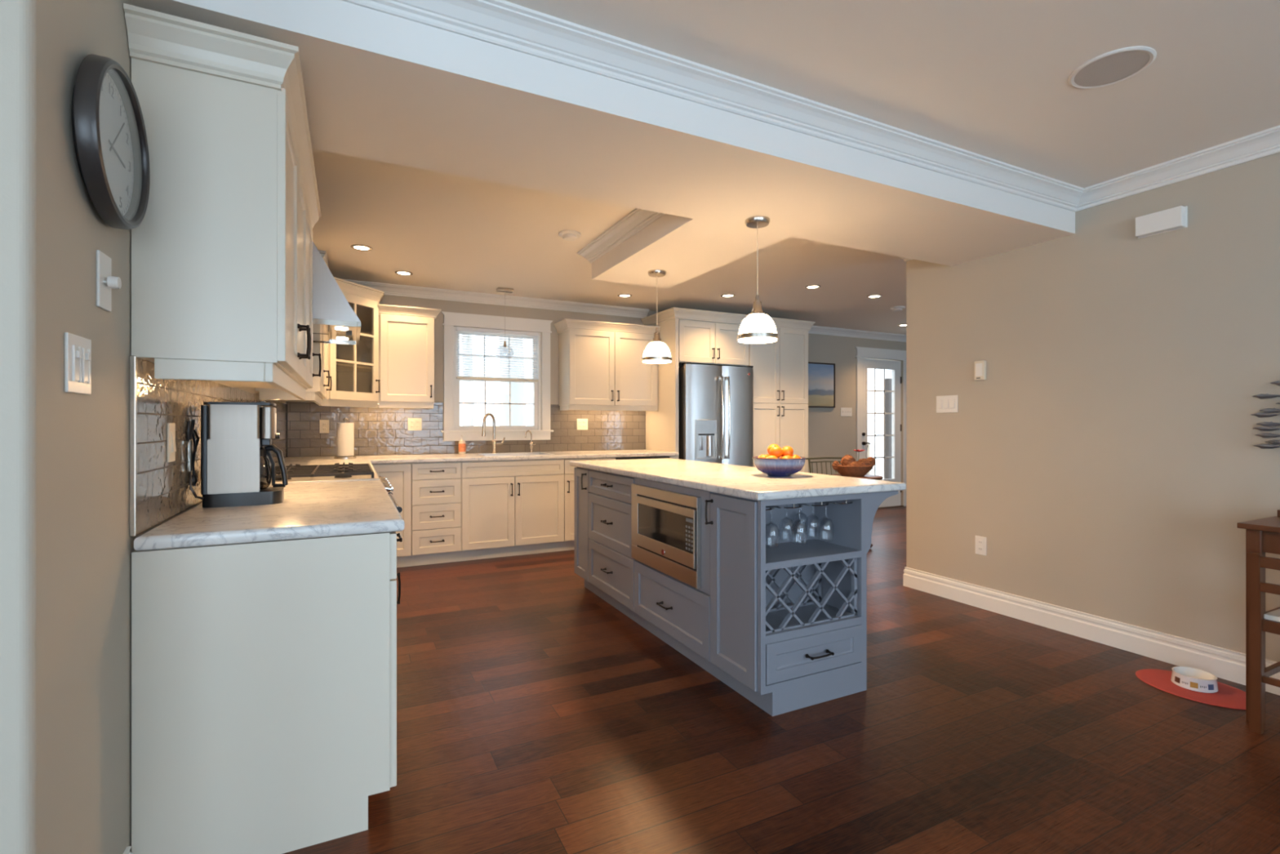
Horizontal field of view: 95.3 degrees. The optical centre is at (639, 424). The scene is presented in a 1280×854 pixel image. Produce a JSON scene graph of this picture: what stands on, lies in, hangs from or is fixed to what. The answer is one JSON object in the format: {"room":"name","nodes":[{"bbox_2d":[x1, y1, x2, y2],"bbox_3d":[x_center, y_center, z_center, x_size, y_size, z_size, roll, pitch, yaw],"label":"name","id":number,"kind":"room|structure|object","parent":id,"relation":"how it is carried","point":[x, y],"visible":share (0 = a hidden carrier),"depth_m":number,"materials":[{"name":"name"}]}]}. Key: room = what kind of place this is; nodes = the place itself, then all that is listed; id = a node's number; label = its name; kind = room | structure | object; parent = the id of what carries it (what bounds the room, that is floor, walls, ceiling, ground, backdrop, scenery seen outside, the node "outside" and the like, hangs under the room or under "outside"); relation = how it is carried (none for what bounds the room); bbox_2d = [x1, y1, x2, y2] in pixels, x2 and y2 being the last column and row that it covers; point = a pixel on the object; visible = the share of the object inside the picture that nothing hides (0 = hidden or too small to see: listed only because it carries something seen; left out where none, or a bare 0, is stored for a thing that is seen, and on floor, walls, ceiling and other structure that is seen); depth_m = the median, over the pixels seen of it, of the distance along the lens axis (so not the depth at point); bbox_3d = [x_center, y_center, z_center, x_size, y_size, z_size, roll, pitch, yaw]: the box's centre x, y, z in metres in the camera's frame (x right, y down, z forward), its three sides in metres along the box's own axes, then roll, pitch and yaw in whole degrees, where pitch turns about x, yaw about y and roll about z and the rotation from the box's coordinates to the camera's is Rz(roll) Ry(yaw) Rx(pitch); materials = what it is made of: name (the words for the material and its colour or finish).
{"room":"kitchen","nodes":[
{"label":"kitchen","id":0,"kind":"room"},
{"bbox_2d":[0,0,285,853],"bbox_3d":[-3.204,-0.050,2.508,2.500,2.500,4.553,0,0,-26],"label":"wall","id":1,"kind":"structure","parent":0,"point":[66,545],"depth_m":1.12,"materials":[{"name":"beige paint"}]},
{"bbox_2d":[64,332,91,395],"bbox_3d":[-1.148,-0.122,1.199,0.014,0.118,0.116,0,0,-26],"label":"light switch","id":2,"kind":"object","parent":1,"relation":"attached to","point":[77,349],"visible":1,"depth_m":1.18,"materials":[{"name":"white plastic"}]},
{"bbox_2d":[96,249,121,311],"bbox_3d":[-1.203,-0.323,1.328,0.030,0.125,0.075,0,0,-26],"label":"dimmer switch","id":3,"kind":"object","parent":1,"relation":"attached to","point":[105,282],"visible":1,"depth_m":1.32,"materials":[{"name":"white plastic"}]},
{"bbox_2d":[71,53,150,229],"bbox_3d":[-1.186,-0.626,1.315,0.048,0.356,0.356,0,0,-26],"label":"wall clock","id":4,"kind":"object","parent":1,"relation":"attached to","point":[110,141],"visible":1,"depth_m":1.30,"materials":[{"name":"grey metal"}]},
{"bbox_2d":[99,72,133,215],"bbox_3d":[-1.181,-0.626,1.317,0.022,0.314,0.314,0,0,-26],"label":"clock face","id":5,"kind":"object","parent":4,"relation":"on","point":[116,89],"depth_m":1.34,"materials":[{"name":"white glass"}]},
{"bbox_2d":[122,845,133,853],"bbox_3d":[-2.287,1.129,0.685,2.516,0.141,0.504,0,0,-26],"label":"baseboard","id":6,"kind":"structure","parent":1,"relation":"attached to","point":[126,851],"depth_m":1.46,"materials":[{"name":"white paint"}]},
{"bbox_2d":[128,355,137,536],"bbox_3d":[-1.293,0.055,1.489,0.013,0.460,0.012,0,0,-26],"label":"trim","id":7,"kind":"structure","parent":1,"relation":"attached to","point":[132,359],"depth_m":1.48,"materials":[{"name":"silver metal"}]},
{"bbox_2d":[166,422,176,462],"bbox_3d":[-1.429,0.055,1.785,0.012,0.118,0.070,0,0,-26],"label":"light switch","id":8,"kind":"object","parent":1,"relation":"attached to","point":[171,427],"visible":1,"depth_m":1.77,"materials":[{"name":"beige plastic"}]},
{"bbox_2d":[186,419,195,471],"bbox_3d":[-1.522,0.072,1.974,0.015,0.176,0.060,0,0,-21],"label":"wall outlet","id":9,"kind":"object","parent":1,"relation":"attached to","point":[190,427],"visible":1,"depth_m":1.96,"materials":[{"name":"plastic"}]},
{"bbox_2d":[135,357,286,536],"bbox_3d":[-2.196,0.056,3.299,0.010,0.462,4.035,0,0,-26],"label":"backsplash","id":10,"kind":"structure","parent":1,"relation":"attached to","point":[164,492],"depth_m":1.77,"materials":[{"name":"beige tile"}]},
{"bbox_2d":[123,3,321,399],"bbox_3d":[-1.425,-0.578,2.166,0.376,0.919,1.440,0,0,-26],"label":"upper cabinet","id":11,"kind":"object","parent":1,"relation":"attached to","point":[222,245],"visible":1,"depth_m":1.57,"materials":[{"name":"beige paint"}]},
{"bbox_2d":[286,404,287,457],"bbox_3d":[-3.081,0.055,5.097,0.008,0.460,0.008,0,0,-26],"label":"trim","id":12,"kind":"structure","parent":1,"relation":"attached to","point":[286,404],"depth_m":5.09,"materials":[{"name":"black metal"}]},
{"bbox_2d":[254,250,331,405],"bbox_3d":[-2.338,-0.601,3.999,0.376,0.909,1.175,0,0,-26],"label":"upper cabinet","id":13,"kind":"object","parent":1,"relation":"attached to","point":[316,394],"visible":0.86,"depth_m":3.58,"materials":[{"name":"beige paint"}]},
{"bbox_2d":[312,241,360,345],"bbox_3d":[-1.838,-0.894,3.196,0.550,0.801,0.764,0,0,-26],"label":"range hood","id":14,"kind":"object","parent":1,"relation":"attached to","point":[335,321],"visible":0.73,"depth_m":2.92,"materials":[{"name":"metal"}]},
{"bbox_2d":[342,279,648,318],"bbox_3d":[-0.777,-1.255,4.409,3.540,0.090,3.313,0,0,-26],"label":"trim","id":15,"kind":"structure","parent":1,"relation":"attached to","point":[396,290],"depth_m":5.89,"materials":[{"name":"white paint"}]},
{"bbox_2d":[340,0,1279,212],"bbox_3d":[0.611,-1.255,-0.437,6.705,0.090,5.073,0,0,-26],"label":"trim","id":16,"kind":"structure","parent":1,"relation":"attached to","point":[500,23],"depth_m":2.28,"materials":[{"name":"white paint"}]},
{"bbox_2d":[285,294,906,505],"bbox_3d":[0.798,-0.050,7.123,9.020,2.500,0.140,0,0,-26],"label":"wall","id":17,"kind":"structure","parent":0,"point":[830,434],"depth_m":7.83,"materials":[{"name":"beige paint"}]},
{"bbox_2d":[319,419,328,433],"bbox_3d":[-2.825,0.020,5.224,0.075,0.120,0.009,0,0,-26],"label":"wall outlet","id":18,"kind":"object","parent":17,"relation":"attached to","point":[323,424],"visible":1,"depth_m":5.22,"materials":[{"name":"beige plastic"}]},
{"bbox_2d":[282,276,384,407],"bbox_3d":[-2.574,-0.655,4.922,0.774,1.019,0.787,0,0,-26],"label":"upper cabinet","id":19,"kind":"object","parent":17,"relation":"attached to","point":[355,381],"visible":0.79,"depth_m":5.06,"materials":[{"name":"beige paint"}]},
{"bbox_2d":[336,363,372,372],"bbox_3d":[-2.602,-0.487,4.931,0.698,0.015,0.697,0,0,-26],"label":"shelf","id":20,"kind":"object","parent":19,"relation":"attached to","point":[340,367],"depth_m":5.05,"materials":[{"name":"beige paint"}]},
{"bbox_2d":[359,332,372,340],"bbox_3d":[-2.602,-0.777,4.931,0.698,0.015,0.697,0,0,-26],"label":"shelf","id":21,"kind":"object","parent":19,"relation":"attached to","point":[362,337],"depth_m":5.23,"materials":[{"name":"beige paint"}]},
{"bbox_2d":[377,303,441,408],"bbox_3d":[-2.131,-0.598,5.373,0.531,0.904,0.374,0,0,-26],"label":"upper cabinet","id":22,"kind":"object","parent":17,"relation":"attached to","point":[406,333],"visible":0.99,"depth_m":5.23,"materials":[{"name":"beige paint"}]},
{"bbox_2d":[408,417,422,431],"bbox_3d":[-2.145,0.000,5.563,0.125,0.120,0.009,0,0,-26],"label":"wall outlet","id":23,"kind":"object","parent":17,"relation":"attached to","point":[414,424],"visible":1,"depth_m":5.56,"materials":[{"name":"beige plastic"}]},
{"bbox_2d":[286,401,645,457],"bbox_3d":[-1.514,0.038,5.888,3.520,0.497,0.010,0,0,-26],"label":"backsplash","id":24,"kind":"structure","parent":17,"relation":"attached to","point":[377,431],"depth_m":5.59,"materials":[{"name":"beige tile"}]},
{"bbox_2d":[440,311,553,440],"bbox_3d":[-1.452,-0.466,5.971,1.130,1.257,0.175,0,0,-26],"label":"window","id":25,"kind":"structure","parent":17,"relation":"in","point":[452,431],"depth_m":5.92,"materials":[{"name":"white paint"}]},
{"bbox_2d":[456,326,537,382],"bbox_3d":[-1.444,-0.706,5.956,0.830,0.516,0.030,0,0,-26],"label":"window blind","id":26,"kind":"object","parent":25,"relation":"attached to","point":[458,328],"visible":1,"depth_m":5.94,"materials":[{"name":"white"}]},
{"bbox_2d":[577,418,587,430],"bbox_3d":[-0.623,0.000,6.321,0.125,0.120,0.009,0,0,-26],"label":"wall outlet","id":27,"kind":"object","parent":17,"relation":"attached to","point":[582,424],"visible":1,"depth_m":6.32,"materials":[{"name":"beige plastic"}]},
{"bbox_2d":[553,318,660,410],"bbox_3d":[-0.346,-0.604,6.262,1.085,0.916,0.374,0,0,-26],"label":"upper cabinet","id":28,"kind":"object","parent":17,"relation":"attached to","point":[601,366],"visible":0.98,"depth_m":6.11,"materials":[{"name":"beige paint"}]},
{"bbox_2d":[808,361,835,408],"bbox_3d":[2.323,-0.525,7.785,0.720,0.600,0.035,0,0,-26],"label":"picture","id":29,"kind":"object","parent":17,"relation":"attached to","point":[821,376],"visible":0.59,"depth_m":7.83,"materials":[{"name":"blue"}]},
{"bbox_2d":[840,407,852,416],"bbox_3d":[2.842,-0.172,8.052,0.198,0.114,0.018,0,0,-26],"label":"light switch","id":30,"kind":"object","parent":17,"relation":"attached to","point":[845,411],"visible":1,"depth_m":8.04,"materials":[{"name":"white plastic"}]},
{"bbox_2d":[808,325,906,342],"bbox_3d":[4.426,-1.255,5.863,3.450,0.090,5.350,0,0,-26],"label":"trim","id":31,"kind":"structure","parent":17,"relation":"attached to","point":[814,329],"depth_m":8.10,"materials":[{"name":"white paint"}]},
{"bbox_2d":[854,346,906,508],"bbox_3d":[3.456,0.060,8.426,1.100,2.280,0.156,0,0,-26],"label":"door","id":32,"kind":"structure","parent":17,"relation":"in","point":[862,364],"depth_m":8.46,"materials":[{"name":"white paint"}]},
{"bbox_2d":[282,506,1279,853],"bbox_3d":[1.750,1.250,2.430,11.500,0.100,9.390,0,0,-26],"label":"floor","id":33,"kind":"structure","parent":0,"point":[535,715],"depth_m":2.21,"materials":[{"name":"brown wood"}]},
{"bbox_2d":[131,531,402,853],"bbox_3d":[-1.152,0.763,1.944,0.662,0.874,0.693,0,0,-26],"label":"base cabinet","id":34,"kind":"object","parent":33,"relation":"on","point":[264,673],"visible":0.97,"depth_m":1.61,"materials":[{"name":"beige paint"}]},
{"bbox_2d":[133,480,404,551],"bbox_3d":[-1.308,0.304,2.247,0.637,0.038,1.403,0,0,-26],"label":"countertop","id":35,"kind":"structure","parent":34,"relation":"on","point":[343,508],"depth_m":1.75,"materials":[{"name":"stone"}]},
{"bbox_2d":[200,399,284,507],"bbox_3d":[-1.436,0.095,2.123,0.238,0.379,0.190,0,0,-29],"label":"coffee maker","id":36,"kind":"object","parent":35,"relation":"on","point":[233,434],"visible":0.98,"depth_m":2.03,"materials":[{"name":"silver plastic"}]},
{"bbox_2d":[188,429,204,499],"bbox_3d":[-1.517,0.138,2.004,0.046,0.241,0.107,0,0,-26],"label":"power cord","id":37,"kind":"object","parent":36,"relation":"attached to","point":[193,479],"visible":0.98,"depth_m":1.99,"materials":[{"name":"black plastic"}]},
{"bbox_2d":[259,444,288,489],"bbox_3d":[-1.391,0.156,2.135,0.151,0.161,0.118,0,0,9],"label":"coffee carafe","id":38,"kind":"object","parent":36,"relation":"on","point":[267,470],"visible":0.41,"depth_m":2.15,"materials":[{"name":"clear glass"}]},
{"bbox_2d":[271,462,402,512],"bbox_3d":[-1.740,0.700,3.245,0.721,0.940,0.756,0,0,-26],"label":"gas range","id":39,"kind":"object","parent":33,"relation":"on","point":[296,473],"visible":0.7,"depth_m":3.07,"materials":[{"name":"metal"}]},
{"bbox_2d":[271,468,379,484],"bbox_3d":[-1.789,0.291,3.220,0.610,0.027,0.756,0,0,-26],"label":"cooktop","id":40,"kind":"object","parent":39,"relation":"in","point":[361,477],"depth_m":2.98,"materials":[{"name":"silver metal"}]},
{"bbox_2d":[372,462,411,567],"bbox_3d":[-2.209,0.763,5.127,0.316,0.874,0.728,0,0,-26],"label":"base cabinet","id":41,"kind":"object","parent":33,"relation":"on","point":[399,475],"visible":0.46,"depth_m":4.85,"materials":[{"name":"beige paint"}]},
{"bbox_2d":[410,462,461,566],"bbox_3d":[-1.879,0.763,5.271,0.404,0.874,0.766,0,0,-26],"label":"base cabinet","id":42,"kind":"object","parent":33,"relation":"on","point":[436,487],"visible":1,"depth_m":4.97,"materials":[{"name":"beige paint"}]},
{"bbox_2d":[460,458,564,560],"bbox_3d":[-1.280,0.763,5.569,0.934,0.874,0.766,0,0,-26],"label":"base cabinet","id":43,"kind":"object","parent":33,"relation":"on","point":[509,508],"visible":0.98,"depth_m":5.25,"materials":[{"name":"beige paint"}]},
{"bbox_2d":[275,448,679,471],"bbox_3d":[-1.093,0.304,5.044,3.516,0.038,1.872,0,0,-26],"label":"countertop","id":44,"kind":"structure","parent":43,"relation":"on","point":[453,457],"depth_m":5.25,"materials":[{"name":"stone"}]},
{"bbox_2d":[333,417,356,458],"bbox_3d":[-2.479,0.116,4.910,0.170,0.339,0.170,0,0,-26],"label":"paper towel holder","id":45,"kind":"object","parent":44,"relation":"on","point":[344,431],"visible":1,"depth_m":4.86,"materials":[{"name":"white paper"}]},
{"bbox_2d":[458,435,466,453],"bbox_3d":[-1.713,0.193,5.626,0.068,0.184,0.069,0,0,-26],"label":"soap bottle","id":46,"kind":"object","parent":44,"relation":"on","point":[462,444],"visible":0.99,"depth_m":5.60,"materials":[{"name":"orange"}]},
{"bbox_2d":[458,443,466,451],"bbox_3d":[-1.713,0.224,5.626,0.068,0.078,0.068,0,0,-26],"label":"print","id":47,"kind":"object","parent":46,"relation":"attached to","point":[462,446],"depth_m":5.60},
{"bbox_2d":[481,413,505,453],"bbox_3d":[-1.444,0.086,5.717,0.244,0.399,0.072,0,0,-42],"label":"kitchen faucet","id":48,"kind":"object","parent":44,"relation":"on","point":[495,443],"visible":0.91,"depth_m":5.72,"materials":[{"name":"silver metal"}]},
{"bbox_2d":[476,452,555,456],"bbox_3d":[-1.190,0.302,5.552,0.650,0.043,0.430,0,0,-26],"label":"sink","id":49,"kind":"object","parent":44,"relation":"in","point":[518,453],"visible":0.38,"depth_m":5.68,"materials":[{"name":"metal"}]},
{"bbox_2d":[481,453,544,455],"bbox_3d":[-1.190,0.304,5.552,0.614,0.039,0.394,0,0,-26],"label":"basin","id":50,"kind":"object","parent":49,"relation":"in","point":[482,454],"depth_m":5.68,"materials":[{"name":"metal"}]},
{"bbox_2d":[524,430,535,452],"bbox_3d":[-1.118,0.172,5.917,0.126,0.227,0.042,0,0,-38],"label":"filter faucet","id":51,"kind":"object","parent":44,"relation":"on","point":[531,444],"visible":0.91,"depth_m":5.92,"materials":[{"name":"silver metal"}]},
{"bbox_2d":[561,457,615,551],"bbox_3d":[-0.625,0.763,5.895,0.529,0.874,0.766,0,0,-26],"label":"base cabinet","id":52,"kind":"object","parent":33,"relation":"on","point":[568,543],"visible":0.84,"depth_m":5.49,"materials":[{"name":"beige paint"}]},
{"bbox_2d":[614,456,670,459],"bbox_3d":[-0.114,0.765,6.142,0.600,0.870,0.778,0,0,-26],"label":"dishwasher","id":53,"kind":"object","parent":33,"relation":"on","point":[642,457],"visible":0.12,"depth_m":5.83,"materials":[{"name":"grey"}]},
{"bbox_2d":[640,306,749,458],"bbox_3d":[0.628,0.000,6.542,1.007,2.400,0.742,0,0,-26],"label":"tall cabinet","id":54,"kind":"object","parent":33,"relation":"on","point":[694,336],"visible":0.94,"depth_m":6.25,"materials":[{"name":"beige paint"}]},
{"bbox_2d":[678,362,753,466],"bbox_3d":[0.712,0.265,6.508,0.860,1.810,0.844,0,0,-26],"label":"refrigerator","id":55,"kind":"object","parent":33,"relation":"on","point":[716,402],"visible":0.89,"depth_m":6.15,"materials":[{"name":"grey metal"}]},
{"bbox_2d":[573,466,897,715],"bbox_3d":[0.351,0.754,3.497,0.848,0.892,2.212,0,0,-26],"label":"kitchen island","id":56,"kind":"object","parent":33,"relation":"on","point":[784,627],"visible":0.94,"depth_m":2.64,"materials":[{"name":"grey paint"}]},
{"bbox_2d":[631,483,701,588],"bbox_3d":[0.114,0.560,3.075,0.033,0.430,0.716,0,0,-26],"label":"microwave","id":57,"kind":"object","parent":56,"relation":"in","point":[666,525],"visible":1,"depth_m":2.99,"materials":[{"name":"silver metal"}]},
{"bbox_2d":[569,457,906,500],"bbox_3d":[0.357,0.289,3.520,0.854,0.036,2.227,0,0,-26],"label":"island countertop","id":58,"kind":"structure","parent":56,"relation":"on","point":[739,481],"depth_m":2.86,"materials":[{"name":"stone"}]},
{"bbox_2d":[752,456,806,476],"bbox_3d":[0.734,0.222,3.080,0.278,0.098,0.278,0,0,-26],"label":"fruit bowl","id":59,"kind":"object","parent":58,"relation":"on","point":[778,467],"visible":0.91,"depth_m":2.98,"materials":[{"name":"blue ceramic"}]},
{"bbox_2d":[766,454,777,458],"bbox_3d":[0.682,0.191,3.015,0.068,0.064,0.069,0,0,-40],"label":"orange","id":60,"kind":"object","parent":59,"relation":"in","point":[771,456],"visible":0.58,"depth_m":3.00,"materials":[{"name":"orange food"}]},
{"bbox_2d":[768,445,782,457],"bbox_3d":[0.710,0.144,3.048,0.069,0.065,0.069,0,0,7],"label":"orange","id":61,"kind":"object","parent":60,"relation":"on","point":[775,451],"visible":0.84,"depth_m":3.02,"materials":[{"name":"orange food"}]},
{"bbox_2d":[791,454,800,458],"bbox_3d":[0.812,0.191,3.063,0.068,0.065,0.069,0,0,40],"label":"orange","id":62,"kind":"object","parent":59,"relation":"in","point":[794,456],"visible":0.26,"depth_m":3.04,"materials":[{"name":"orange food"}]},
{"bbox_2d":[781,445,793,457],"bbox_3d":[0.774,0.147,3.076,0.067,0.066,0.069,0,0,3],"label":"orange","id":63,"kind":"object","parent":62,"relation":"on","point":[787,450],"visible":0.69,"depth_m":3.05,"materials":[{"name":"orange food"}]},
{"bbox_2d":[748,317,815,472],"bbox_3d":[1.484,0.000,6.968,0.905,2.400,0.742,0,0,-26],"label":"pantry cabinet","id":64,"kind":"object","parent":33,"relation":"on","point":[780,366],"visible":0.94,"depth_m":6.69,"materials":[{"name":"beige paint"}]},
{"bbox_2d":[805,457,842,475],"bbox_3d":[2.160,0.785,6.395,0.541,0.831,0.466,0,0,-15],"label":"metal chair","id":65,"kind":"object","parent":33,"relation":"on","point":[812,458],"visible":0.23,"depth_m":6.58,"materials":[{"name":"black metal"}]},
{"bbox_2d":[831,473,883,547],"bbox_3d":[2.106,0.848,5.685,0.480,0.696,0.480,0,0,-26],"label":"side table","id":66,"kind":"object","parent":33,"relation":"on","point":[866,476],"visible":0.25,"depth_m":5.54,"materials":[{"name":"brown wood"}]},
{"bbox_2d":[831,454,875,476],"bbox_3d":[2.074,0.397,5.665,0.423,0.207,0.231,0,0,0],"label":"bowl","id":67,"kind":"object","parent":66,"relation":"on","point":[849,467],"visible":1,"depth_m":5.60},
{"bbox_2d":[1135,668,1245,709],"bbox_3d":[2.526,1.198,2.655,0.341,0.005,0.426,0,0,-30],"label":"floor mat","id":68,"kind":"object","parent":33,"relation":"on","point":[1227,695],"visible":0.72,"depth_m":2.61,"materials":[{"name":"red fabric"}]},
{"bbox_2d":[1170,666,1217,693],"bbox_3d":[2.537,1.167,2.674,0.158,0.057,0.158,0,0,-26],"label":"pet bowl","id":69,"kind":"object","parent":68,"relation":"on","point":[1188,677],"visible":1,"depth_m":2.65,"materials":[{"name":"white ceramic"}]},
{"bbox_2d":[1236,509,1279,722],"bbox_3d":[2.842,0.784,2.052,0.448,0.832,0.950,0,0,-26],"label":"wooden desk","id":70,"kind":"object","parent":33,"relation":"on","point":[1262,535],"visible":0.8,"depth_m":2.35,"materials":[{"name":"brown wood"}]},
{"bbox_2d":[1247,551,1279,733],"bbox_3d":[2.646,0.850,2.195,0.416,0.700,0.400,0,0,-26],"label":"wooden chair","id":71,"kind":"object","parent":33,"relation":"on","point":[1260,621],"visible":1,"depth_m":2.27,"materials":[{"name":"brown wood"}]},
{"bbox_2d":[311,0,1279,334],"bbox_3d":[1.750,-1.350,2.430,11.500,0.100,9.390,0,0,-26],"label":"ceiling","id":72,"kind":"structure","parent":0,"point":[989,78],"depth_m":2.43,"materials":[{"name":"white paint"}]},
{"bbox_2d":[350,244,372,250],"bbox_3d":[-2.046,-1.297,4.289,0.144,0.006,0.144,0,0,-26],"label":"recessed light","id":73,"kind":"object","parent":72,"relation":"in","point":[357,246],"visible":1,"depth_m":4.28,"materials":[{"name":"silver metal"}]},
{"bbox_2d":[395,271,413,275],"bbox_3d":[-2.027,-1.297,5.012,0.144,0.006,0.144,0,0,-26],"label":"recessed light","id":74,"kind":"object","parent":72,"relation":"in","point":[401,273],"visible":1,"depth_m":5.00,"materials":[{"name":"beige"}]},
{"bbox_2d":[496,287,514,357],"bbox_3d":[-1.293,-0.970,5.590,0.170,0.660,0.170,0,0,-26],"label":"pendant light","id":75,"kind":"object","parent":72,"relation":"hanging from","point":[504,290],"visible":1,"depth_m":5.58,"materials":[{"name":"silver metal"}]},
{"bbox_2d":[558,230,580,240],"bbox_3d":[-0.480,-1.280,3.983,0.150,0.040,0.150,0,0,-26],"label":"smoke detector","id":76,"kind":"object","parent":72,"relation":"attached to","point":[567,235],"visible":1,"depth_m":3.94,"materials":[{"name":"white plastic"}]},
{"bbox_2d":[641,269,671,363],"bbox_3d":[0.121,-0.765,4.161,0.214,0.642,0.214,0,0,1],"label":"pendant light","id":77,"kind":"object","parent":72,"relation":"hanging from","point":[656,351],"visible":1,"depth_m":4.10,"materials":[{"name":"white glass"}]},
{"bbox_2d":[652,327,662,342],"bbox_3d":[0.121,-0.637,4.161,0.072,0.108,0.072,0,0,-26],"label":"socket","id":78,"kind":"object","parent":77,"relation":"attached to","point":[656,338],"depth_m":4.14,"materials":[{"name":"silver metal"}]},
{"bbox_2d":[720,293,735,297],"bbox_3d":[0.887,-1.297,5.886,0.144,0.006,0.144,0,0,-26],"label":"recessed light","id":79,"kind":"object","parent":72,"relation":"in","point":[723,295],"visible":1,"depth_m":5.88,"materials":[{"name":"beige"}]},
{"bbox_2d":[737,216,777,343],"bbox_3d":[0.625,-0.765,3.108,0.214,0.642,0.214,0,0,1],"label":"pendant light","id":80,"kind":"object","parent":72,"relation":"hanging from","point":[757,327],"visible":1,"depth_m":3.05,"materials":[{"name":"white glass"}]},
{"bbox_2d":[751,294,764,313],"bbox_3d":[0.625,-0.637,3.108,0.072,0.108,0.072,0,0,-26],"label":"socket","id":81,"kind":"object","parent":80,"relation":"attached to","point":[757,308],"depth_m":3.09,"materials":[{"name":"silver metal"}]},
{"bbox_2d":[804,284,820,288],"bbox_3d":[1.631,-1.297,5.510,0.144,0.006,0.144,0,0,-26],"label":"recessed light","id":82,"kind":"object","parent":72,"relation":"in","point":[810,286],"visible":1,"depth_m":5.51,"materials":[{"name":"beige"}]},
{"bbox_2d":[890,306,905,311],"bbox_3d":[2.863,-1.280,6.489,0.150,0.040,0.150,0,0,-26],"label":"smoke detector","id":83,"kind":"object","parent":72,"relation":"attached to","point":[895,308],"visible":1,"depth_m":6.45,"materials":[{"name":"white plastic"}]},
{"bbox_2d":[1068,46,1156,88],"bbox_3d":[1.720,-1.296,2.132,0.250,0.007,0.250,0,0,-26],"label":"ceiling speaker","id":84,"kind":"object","parent":72,"relation":"attached to","point":[1113,67],"visible":1,"depth_m":2.12,"materials":[{"name":"white plastic"}]},
{"bbox_2d":[906,152,1279,662],"bbox_3d":[3.419,-0.050,1.591,0.130,2.500,6.200,0,0,-26],"label":"wall","id":85,"kind":"structure","parent":0,"point":[1108,464],"depth_m":3.15,"materials":[{"name":"beige paint"}]},
{"bbox_2d":[131,0,1075,288],"bbox_3d":[0.107,-1.193,3.380,4.205,0.214,2.210,0,0,-26],"label":"ceiling beam","id":86,"kind":"structure","parent":85,"relation":"attached to","point":[378,86],"depth_m":2.35,"materials":[{"name":"white paint"}]},
{"bbox_2d":[577,208,912,263],"bbox_3d":[0.761,-1.255,3.495,4.902,0.090,2.605,0,0,-1],"label":"trim","id":87,"kind":"structure","parent":85,"relation":"attached to","point":[637,220],"depth_m":3.84,"materials":[{"name":"white paint"}]},
{"bbox_2d":[936,395,957,413],"bbox_3d":[2.121,-0.140,4.039,0.012,0.118,0.162,0,0,-26],"label":"light switch","id":88,"kind":"object","parent":85,"relation":"attached to","point":[948,403],"visible":1,"depth_m":4.03,"materials":[{"name":"white plastic"}]},
{"bbox_2d":[973,360,986,380],"bbox_3d":[2.223,-0.352,3.816,0.027,0.126,0.072,0,0,-26],"label":"thermostat","id":89,"kind":"object","parent":85,"relation":"attached to","point":[980,366],"visible":1,"depth_m":3.80,"materials":[{"name":"beige plastic"}]},
{"bbox_2d":[975,535,986,555],"bbox_3d":[2.231,0.793,3.822,0.009,0.120,0.075,0,0,-26],"label":"wall outlet","id":90,"kind":"object","parent":85,"relation":"attached to","point":[980,541],"visible":1,"depth_m":3.81,"materials":[{"name":"white plastic"}]},
{"bbox_2d":[902,566,1279,695],"bbox_3d":[3.416,1.129,1.598,0.162,0.141,6.216,0,0,-26],"label":"baseboard","id":91,"kind":"structure","parent":85,"relation":"attached to","point":[1223,663],"depth_m":3.22,"materials":[{"name":"white paint"}]},
{"bbox_2d":[1135,205,1187,238],"bbox_3d":[2.637,-1.025,2.961,0.048,0.104,0.200,0,0,-26],"label":"box","id":92,"kind":"object","parent":85,"relation":"attached to","point":[1175,218],"visible":1,"depth_m":2.94,"materials":[{"name":"white plastic"}]},
{"bbox_2d":[1250,380,1279,448],"bbox_3d":[2.854,-0.062,2.486,0.064,0.344,0.359,0,0,-31],"label":"metal wall sculpture","id":93,"kind":"object","parent":85,"relation":"attached to","point":[1268,412],"visible":1,"depth_m":2.59,"materials":[{"name":"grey metal"}]},
{"label":"outside","id":94,"kind":"structure","parent":0,"visible":0},
{"bbox_2d":[870,459,883,479],"bbox_3d":[-4.939,1.575,23.375,28.000,0.150,33.750,0,0,-26],"label":"snowy ground","id":95,"kind":"structure","parent":94,"point":[879,464],"depth_m":19.60,"materials":[{"name":"white snow"}]},
{"bbox_2d":[499,337,525,426],"bbox_3d":[-2.567,-2.500,10.850,1.384,8.009,1.618,0,0,-2],"label":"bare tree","id":96,"kind":"object","parent":95,"relation":"on","point":[517,389],"visible":0.08,"depth_m":10.91,"materials":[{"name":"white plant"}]},
{"bbox_2d":[884,377,891,479],"bbox_3d":[4.336,0.350,10.203,0.140,2.300,0.140,0,0,-26],"label":"porch post","id":97,"kind":"object","parent":95,"relation":"on","point":[887,381],"visible":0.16,"depth_m":10.16,"materials":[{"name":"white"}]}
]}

